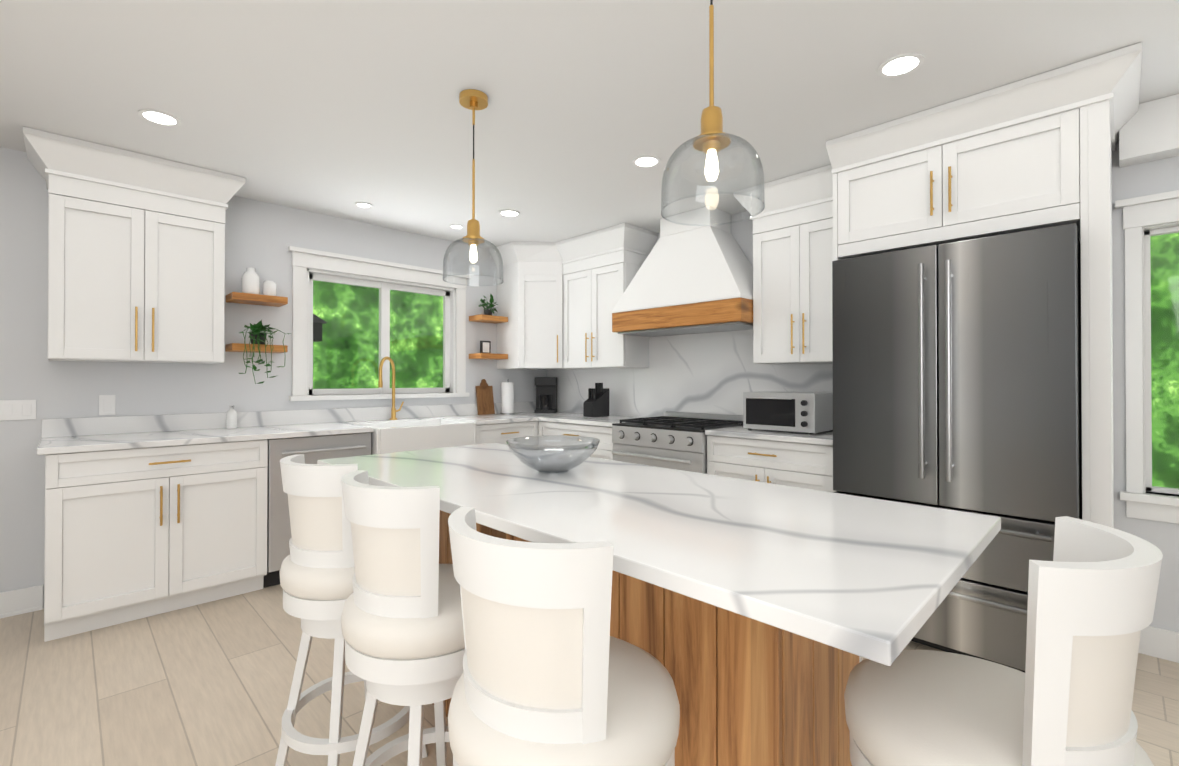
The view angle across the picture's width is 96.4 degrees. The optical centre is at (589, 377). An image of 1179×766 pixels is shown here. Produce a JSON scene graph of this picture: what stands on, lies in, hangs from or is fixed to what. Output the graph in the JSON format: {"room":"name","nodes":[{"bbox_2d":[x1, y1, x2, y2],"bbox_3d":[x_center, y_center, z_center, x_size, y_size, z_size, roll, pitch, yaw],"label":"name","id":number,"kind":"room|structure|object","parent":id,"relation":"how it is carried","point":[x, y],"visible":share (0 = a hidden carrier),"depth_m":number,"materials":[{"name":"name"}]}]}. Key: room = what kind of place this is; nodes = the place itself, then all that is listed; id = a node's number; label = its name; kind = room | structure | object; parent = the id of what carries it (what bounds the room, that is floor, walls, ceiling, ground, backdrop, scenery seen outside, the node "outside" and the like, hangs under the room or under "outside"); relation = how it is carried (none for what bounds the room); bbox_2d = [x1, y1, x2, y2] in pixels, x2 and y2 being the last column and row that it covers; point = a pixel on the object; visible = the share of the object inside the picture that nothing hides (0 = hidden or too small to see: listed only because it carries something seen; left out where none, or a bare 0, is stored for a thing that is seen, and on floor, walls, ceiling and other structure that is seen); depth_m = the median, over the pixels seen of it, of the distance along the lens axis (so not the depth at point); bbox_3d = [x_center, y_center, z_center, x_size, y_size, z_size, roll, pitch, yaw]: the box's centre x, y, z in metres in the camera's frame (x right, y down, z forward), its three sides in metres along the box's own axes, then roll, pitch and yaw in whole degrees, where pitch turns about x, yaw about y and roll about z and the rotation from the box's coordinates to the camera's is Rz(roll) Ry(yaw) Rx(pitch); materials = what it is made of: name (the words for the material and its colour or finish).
{"room":"kitchen","nodes":[
{"label":"kitchen","id":0,"kind":"room"},
{"bbox_2d":[0,147,546,607],"bbox_3d":[-2.917,0.026,2.970,7.140,2.440,0.140,0,-1,-45],"label":"wall","id":1,"kind":"structure","parent":0,"point":[260,237],"depth_m":3.24,"materials":[{"name":"white paint"}]},
{"bbox_2d":[0,400,35,420],"bbox_3d":[-3.005,0.173,2.774,0.125,0.104,0.009,0,-1,-45],"label":"switch plate","id":2,"kind":"object","parent":1,"relation":"attached to","point":[17,409],"visible":1,"depth_m":2.77,"materials":[{"name":"white plastic"}]},
{"bbox_2d":[0,585,42,618],"bbox_3d":[-4.165,1.173,1.611,3.465,0.130,0.020,0,-1,-45],"label":"baseboard","id":3,"kind":"structure","parent":1,"relation":"attached to","point":[30,599],"depth_m":2.77,"materials":[{"name":"white wood"}]},
{"bbox_2d":[99,395,114,414],"bbox_3d":[-2.760,0.159,3.017,0.070,0.115,0.009,0,-1,-45],"label":"electrical outlet plate","id":4,"kind":"object","parent":1,"relation":"attached to","point":[106,404],"visible":1,"depth_m":3.01,"materials":[{"name":"white plastic"}]},
{"bbox_2d":[23,127,245,363],"bbox_3d":[-2.522,-0.640,2.974,0.908,1.103,0.413,0,-1,-45],"label":"upper cabinet","id":5,"kind":"object","parent":1,"relation":"attached to","point":[136,257],"visible":1,"depth_m":2.85,"materials":[{"name":"white wood"}]},
{"bbox_2d":[225,343,287,352],"bbox_3d":[-2.182,-0.188,3.459,0.310,0.045,0.198,0,-1,-45],"label":"shelf","id":6,"kind":"object","parent":1,"relation":"attached to","point":[235,347],"visible":0.96,"depth_m":3.40,"materials":[{"name":"brown wood"}]},
{"bbox_2d":[239,320,290,383],"bbox_3d":[-2.108,-0.166,3.398,0.302,0.418,0.273,0,-1,-45],"label":"decorative plant","id":7,"kind":"object","parent":6,"relation":"on","point":[257,335],"visible":0.98,"depth_m":3.33,"materials":[{"name":"green plant"}]},
{"bbox_2d":[226,292,287,306],"bbox_3d":[-2.182,-0.508,3.461,0.310,0.045,0.198,0,-1,-45],"label":"shelf","id":8,"kind":"object","parent":1,"relation":"attached to","point":[253,299],"visible":1,"depth_m":3.40,"materials":[{"name":"brown wood"}]},
{"bbox_2d":[242,267,264,294],"bbox_3d":[-2.208,-0.622,3.438,0.099,0.182,0.099,0,0,39],"label":"decorative jar","id":9,"kind":"object","parent":8,"relation":"on","point":[250,280],"depth_m":3.40,"materials":[{"name":"white ceramic"}]},
{"bbox_2d":[264,280,276,295],"bbox_3d":[-2.136,-0.586,3.522,0.080,0.112,0.080,0,0,39],"label":"decorative jar","id":10,"kind":"object","parent":8,"relation":"on","point":[270,286],"depth_m":3.49,"materials":[{"name":"white ceramic"}]},
{"bbox_2d":[288,246,469,400],"bbox_3d":[-1.621,-0.368,4.208,1.440,1.075,0.170,0,-1,-45],"label":"window","id":11,"kind":"structure","parent":1,"relation":"in","point":[304,260],"depth_m":4.14,"materials":[{"name":"white wood"}]},
{"bbox_2d":[469,353,507,359],"bbox_3d":[-0.905,-0.185,4.724,0.285,0.045,0.198,0,-1,-45],"label":"shelf","id":12,"kind":"object","parent":1,"relation":"attached to","point":[490,356],"visible":0.96,"depth_m":4.64,"materials":[{"name":"brown wood"}]},
{"bbox_2d":[480,340,490,352],"bbox_3d":[-0.939,-0.267,4.755,0.100,0.120,0.022,0,-1,-45],"label":"picture","id":13,"kind":"object","parent":12,"relation":"on","point":[485,346],"visible":0.82,"depth_m":4.74,"materials":[{"name":"black"}]},
{"bbox_2d":[469,314,507,323],"bbox_3d":[-0.905,-0.520,4.726,0.285,0.045,0.198,0,-1,-45],"label":"shelf","id":14,"kind":"object","parent":1,"relation":"attached to","point":[483,318],"visible":0.98,"depth_m":4.65,"materials":[{"name":"brown wood"}]},
{"bbox_2d":[479,294,497,314],"bbox_3d":[-0.892,-0.641,4.723,0.194,0.198,0.160,0,-1,-45],"label":"decorative plant","id":15,"kind":"object","parent":14,"relation":"on","point":[488,310],"visible":0.96,"depth_m":4.70,"materials":[{"name":"green plant"}]},
{"bbox_2d":[489,242,570,369],"bbox_3d":[-0.459,-0.628,4.872,0.693,1.103,0.619,0,-1,-45],"label":"upper cabinet","id":16,"kind":"object","parent":1,"relation":"attached to","point":[530,306],"visible":0.83,"depth_m":4.67,"materials":[{"name":"white wood"}]},
{"bbox_2d":[0,584,1178,765],"bbox_3d":[-0.101,1.259,0.234,7.700,0.060,8.700,0,-1,-45],"label":"floor","id":17,"kind":"structure","parent":0,"point":[207,684],"depth_m":2.06,"materials":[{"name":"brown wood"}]},
{"bbox_2d":[44,439,267,641],"bbox_3d":[-2.380,0.801,2.935,0.898,0.890,0.656,0,-1,-45],"label":"base cabinet","id":18,"kind":"object","parent":17,"relation":"on","point":[134,534],"visible":1,"depth_m":2.68,"materials":[{"name":"white wood"}]},
{"bbox_2d":[37,412,582,454],"bbox_3d":[-1.465,0.347,3.856,3.543,0.030,0.638,0,-1,-45],"label":"countertop","id":19,"kind":"structure","parent":18,"relation":"on","point":[68,444],"depth_m":3.04,"materials":[{"name":"stone"}]},
{"bbox_2d":[226,405,236,428],"bbox_3d":[-2.278,0.254,3.361,0.060,0.150,0.080,0,-1,-45],"label":"soap dispenser","id":20,"kind":"object","parent":19,"relation":"on","point":[231,418],"visible":1,"depth_m":3.35,"materials":[{"name":"white ceramic"}]},
{"bbox_2d":[41,401,535,437],"bbox_3d":[-1.687,0.283,4.071,3.529,0.100,0.022,0,-1,-45],"label":"backsplash","id":21,"kind":"structure","parent":19,"relation":"on","point":[65,427],"depth_m":3.47,"materials":[{"name":"stone"}]},
{"bbox_2d":[378,356,403,419],"bbox_3d":[-1.531,0.087,4.067,0.247,0.492,0.157,0,-1,-45],"label":"brass faucet","id":22,"kind":"object","parent":19,"relation":"on","point":[393,408],"visible":1,"depth_m":4.12,"materials":[{"name":"gold metal"}]},
{"bbox_2d":[354,419,475,454],"bbox_3d":[-1.303,0.468,3.896,0.756,0.256,0.517,0,-1,-45],"label":"farmhouse sink","id":23,"kind":"object","parent":19,"relation":"in","point":[396,436],"visible":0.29,"depth_m":3.72,"materials":[{"name":"white ceramic"}]},
{"bbox_2d":[475,379,494,414],"bbox_3d":[-0.947,0.177,4.775,0.170,0.321,0.068,0,-1,-45],"label":"cutting board","id":24,"kind":"object","parent":19,"relation":"on","point":[484,398],"visible":0.94,"depth_m":4.76,"materials":[{"name":"brown wood"}]},
{"bbox_2d":[500,379,514,413],"bbox_3d":[-0.751,0.178,4.847,0.140,0.320,0.140,0,-1,-45],"label":"paper towel","id":25,"kind":"object","parent":19,"relation":"on","point":[507,397],"visible":1,"depth_m":4.80,"materials":[{"name":"white paper"}]},
{"bbox_2d":[534,377,556,412],"bbox_3d":[-0.418,0.170,5.086,0.200,0.340,0.240,0,0,0],"label":"coffee maker","id":26,"kind":"object","parent":19,"relation":"on","point":[546,394],"visible":1,"depth_m":4.99,"materials":[{"name":"black plastic"}]},
{"bbox_2d":[263,432,370,587],"bbox_3d":[-1.845,0.806,3.460,0.594,0.888,0.662,0,-1,-45],"label":"dishwasher","id":27,"kind":"object","parent":17,"relation":"on","point":[313,449],"visible":0.35,"depth_m":3.12,"materials":[{"name":"silver metal"}]},
{"bbox_2d":[275,454,428,765],"bbox_3d":[-0.759,0.747,1.697,0.414,0.987,0.414,0,-1,-45],"label":"stool","id":28,"kind":"object","parent":17,"relation":"on","point":[317,571],"visible":0.6,"depth_m":1.52,"materials":[{"name":"white paint"}]},
{"bbox_2d":[341,470,464,765],"bbox_3d":[-0.421,0.745,1.377,0.414,0.987,0.413,0,-1,-45],"label":"stool","id":29,"kind":"object","parent":17,"relation":"on","point":[402,626],"visible":0.77,"depth_m":1.20,"materials":[{"name":"white paint"}]},
{"bbox_2d":[476,421,537,445],"bbox_3d":[-0.860,0.811,4.441,0.618,0.890,0.656,0,-1,-45],"label":"base cabinet","id":30,"kind":"object","parent":17,"relation":"on","point":[500,433],"visible":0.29,"depth_m":4.22,"materials":[{"name":"white wood"}]},
{"bbox_2d":[448,507,679,765],"bbox_3d":[-0.045,0.743,0.962,0.414,0.987,0.413,0,-1,-45],"label":"stool","id":31,"kind":"object","parent":17,"relation":"on","point":[555,673],"visible":1,"depth_m":0.79,"materials":[{"name":"white paint"}]},
{"bbox_2d":[538,421,612,459],"bbox_3d":[0.084,0.810,4.342,0.656,0.890,0.886,0,-1,-45],"label":"base cabinet","id":32,"kind":"object","parent":17,"relation":"on","point":[603,435],"visible":0.23,"depth_m":4.09,"materials":[{"name":"white wood"}]},
{"bbox_2d":[538,414,832,445],"bbox_3d":[0.637,0.347,3.799,0.638,0.030,2.402,0,-1,-45],"label":"countertop","id":33,"kind":"structure","parent":32,"relation":"on","point":[823,438],"depth_m":3.18,"materials":[{"name":"stone"}]},
{"bbox_2d":[583,383,608,416],"bbox_3d":[0.060,0.192,4.525,0.200,0.288,0.120,0,-1,-45],"label":"knife block","id":34,"kind":"object","parent":33,"relation":"on","point":[596,403],"visible":1,"depth_m":4.48,"materials":[{"name":"black plastic"}]},
{"bbox_2d":[743,391,832,434],"bbox_3d":[1.219,0.211,3.223,0.387,0.235,0.440,0,-1,-45],"label":"toaster oven","id":35,"kind":"object","parent":33,"relation":"on","point":[810,413],"visible":0.94,"depth_m":3.08,"materials":[{"name":"silver metal"}]},
{"bbox_2d":[432,510,861,765],"bbox_3d":[-0.055,0.794,1.789,0.470,0.890,1.680,0,-1,-45],"label":"kitchen island","id":36,"kind":"object","parent":17,"relation":"on","point":[751,692],"visible":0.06,"depth_m":1.14,"materials":[{"name":"brown wood"}]},
{"bbox_2d":[317,443,1000,665],"bbox_3d":[-0.063,0.333,1.615,0.810,0.030,2.000,0,-1,-45],"label":"island countertop","id":37,"kind":"structure","parent":36,"relation":"on","point":[875,580],"depth_m":1.07,"materials":[{"name":"stone"}]},
{"bbox_2d":[506,436,599,473],"bbox_3d":[-0.122,0.267,1.782,0.316,0.105,0.316,0,-1,-45],"label":"decorative bowl","id":38,"kind":"object","parent":37,"relation":"on","point":[529,456],"visible":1,"depth_m":1.69,"materials":[{"name":"clear glass"}]},
{"bbox_2d":[612,412,742,473],"bbox_3d":[0.635,0.764,3.726,0.703,0.975,0.754,0,-1,-45],"label":"range","id":39,"kind":"object","parent":17,"relation":"on","point":[674,440],"visible":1,"depth_m":3.53,"materials":[{"name":"silver metal"}]},
{"bbox_2d":[707,435,833,491],"bbox_3d":[1.205,0.803,3.210,0.656,0.890,0.769,0,-1,-45],"label":"base cabinet","id":40,"kind":"object","parent":17,"relation":"on","point":[803,465],"visible":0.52,"depth_m":2.97,"materials":[{"name":"white wood"}]},
{"bbox_2d":[832,223,1081,672],"bbox_3d":[1.755,0.331,2.536,0.772,1.825,0.898,0,-1,-45],"label":"fridge","id":41,"kind":"object","parent":17,"relation":"on","point":[956,376],"visible":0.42,"depth_m":2.22,"materials":[{"name":"silver metal"}]},
{"bbox_2d":[826,42,1141,527],"bbox_3d":[1.843,0.025,2.523,0.723,2.438,1.105,0,-1,-45],"label":"tall cabinet","id":42,"kind":"object","parent":17,"relation":"on","point":[1032,153],"visible":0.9,"depth_m":2.19,"materials":[{"name":"white wood"}]},
{"bbox_2d":[844,516,1162,765],"bbox_3d":[0.655,0.742,0.881,0.414,0.987,0.414,0,-1,-45],"label":"stool","id":43,"kind":"object","parent":17,"relation":"on","point":[1065,698],"visible":1,"depth_m":0.73,"materials":[{"name":"white paint"}]},
{"bbox_2d":[0,0,1178,248],"bbox_3d":[-0.101,-1.241,0.250,7.700,0.060,8.700,0,-1,-45],"label":"ceiling","id":44,"kind":"structure","parent":0,"point":[336,108],"depth_m":2.15,"materials":[{"name":"white paint"}]},
{"bbox_2d":[138,109,180,126],"bbox_3d":[-1.979,-1.193,2.429,0.156,0.005,0.156,0,-1,-45],"label":"recessed light","id":45,"kind":"object","parent":44,"relation":"in","point":[158,117],"visible":1,"depth_m":2.42,"materials":[{"name":"white plastic"}]},
{"bbox_2d":[355,202,372,207],"bbox_3d":[-1.556,-1.186,3.636,0.116,0.005,0.116,0,-1,-45],"label":"recessed light","id":46,"kind":"object","parent":44,"relation":"in","point":[363,204],"visible":0.98,"depth_m":3.64,"materials":[{"name":"white plastic"}]},
{"bbox_2d":[449,224,463,228],"bbox_3d":[-1.045,-1.183,4.143,0.116,0.005,0.116,0,-1,-45],"label":"recessed light","id":47,"kind":"object","parent":44,"relation":"in","point":[455,226],"visible":0.96,"depth_m":4.14,"materials":[{"name":"white plastic"}]},
{"bbox_2d":[443,89,502,285],"bbox_3d":[-0.495,-0.803,2.250,0.253,0.787,0.253,0,-1,-45],"label":"pendant light","id":48,"kind":"object","parent":44,"relation":"hanging from","point":[473,100],"visible":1,"depth_m":2.23,"materials":[{"name":"clear glass"}]},
{"bbox_2d":[499,210,519,216],"bbox_3d":[-0.579,-1.185,3.816,0.156,0.005,0.156,0,-1,-45],"label":"recessed light","id":49,"kind":"object","parent":44,"relation":"in","point":[510,213],"visible":0.96,"depth_m":3.82,"materials":[{"name":"white plastic"}]},
{"bbox_2d":[632,155,660,167],"bbox_3d":[0.315,-1.190,2.913,0.156,0.005,0.156,0,-1,-45],"label":"recessed light","id":50,"kind":"object","parent":44,"relation":"in","point":[646,161],"visible":1,"depth_m":2.91,"materials":[{"name":"white plastic"}]},
{"bbox_2d":[661,0,764,225],"bbox_3d":[0.307,-0.809,1.327,0.253,0.787,0.253,0,-1,-45],"label":"pendant light","id":51,"kind":"object","parent":44,"relation":"hanging from","point":[712,139],"visible":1,"depth_m":1.31,"materials":[{"name":"clear glass"}]},
{"bbox_2d":[877,52,923,77],"bbox_3d":[1.194,-1.196,2.025,0.156,0.005,0.156,0,-1,-45],"label":"recessed light","id":52,"kind":"object","parent":44,"relation":"in","point":[900,65],"visible":1,"depth_m":2.02,"materials":[{"name":"white plastic"}]},
{"bbox_2d":[547,140,1178,631],"bbox_3d":[2.434,0.024,2.542,0.140,2.440,8.000,0,-1,-45],"label":"wall","id":53,"kind":"structure","parent":0,"point":[1149,178],"depth_m":2.42,"materials":[{"name":"white paint"}]},
{"bbox_2d":[556,223,657,368],"bbox_3d":[0.134,-0.630,4.473,0.413,1.103,0.803,0,-1,-45],"label":"upper cabinet","id":54,"kind":"object","parent":53,"relation":"attached to","point":[601,267],"visible":0.88,"depth_m":4.35,"materials":[{"name":"white wood"}]},
{"bbox_2d":[612,205,752,336],"bbox_3d":[0.717,-0.759,3.830,0.458,0.853,1.096,0,-1,-45],"label":"range hood","id":55,"kind":"object","parent":53,"relation":"attached to","point":[693,279],"visible":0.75,"depth_m":3.68,"materials":[{"name":"white paint"}]},
{"bbox_2d":[548,330,832,416],"bbox_3d":[0.644,-0.005,4.237,0.014,0.680,3.012,0,-1,-45],"label":"backsplash","id":56,"kind":"structure","parent":53,"relation":"attached to","point":[717,372],"depth_m":4.08,"materials":[{"name":"stone"}]},
{"bbox_2d":[734,165,832,364],"bbox_3d":[1.317,-0.638,3.279,0.413,1.103,0.695,0,-1,-45],"label":"upper cabinet","id":57,"kind":"object","parent":53,"relation":"attached to","point":[792,263],"visible":0.75,"depth_m":3.18,"materials":[{"name":"white wood"}]},
{"bbox_2d":[1115,190,1178,523],"bbox_3d":[2.905,-0.087,2.018,0.170,1.445,1.260,0,-1,-45],"label":"window","id":58,"kind":"structure","parent":53,"relation":"in","point":[1141,214],"depth_m":2.38,"materials":[{"name":"white wood"}]},
{"bbox_2d":[1119,94,1178,167],"bbox_3d":[3.780,-1.090,1.004,0.118,0.228,3.910,0,-1,-45],"label":"lintel","id":59,"kind":"object","parent":53,"relation":"attached to","point":[1149,131],"visible":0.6,"depth_m":2.29,"materials":[{"name":"white"}]},
{"bbox_2d":[1138,626,1178,662],"bbox_3d":[3.817,1.169,1.027,0.014,0.130,3.910,0,-1,-45],"label":"baseboard","id":60,"kind":"structure","parent":53,"relation":"attached to","point":[1159,643],"depth_m":2.33,"materials":[{"name":"white wood"}]},
{"label":"outside","id":61,"kind":"structure","parent":0,"visible":0},
{"bbox_2d":[313,280,442,388],"bbox_3d":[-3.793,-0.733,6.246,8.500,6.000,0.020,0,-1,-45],"label":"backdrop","id":62,"kind":"structure","parent":61,"point":[369,340],"depth_m":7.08,"materials":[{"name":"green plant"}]},
{"bbox_2d":[1150,233,1178,488],"bbox_3d":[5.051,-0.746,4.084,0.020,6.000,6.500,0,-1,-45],"label":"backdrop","id":63,"kind":"structure","parent":61,"point":[1165,303],"depth_m":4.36,"materials":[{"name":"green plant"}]},
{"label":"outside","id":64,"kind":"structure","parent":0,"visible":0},
{"bbox_2d":[313,314,325,341],"bbox_3d":[-2.779,0.561,5.257,0.240,2.400,0.240,0,-1,-45],"label":"bird feeder","id":65,"kind":"object","parent":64,"point":[317,333],"depth_m":5.23,"materials":[{"name":"grey metal"}]}
]}

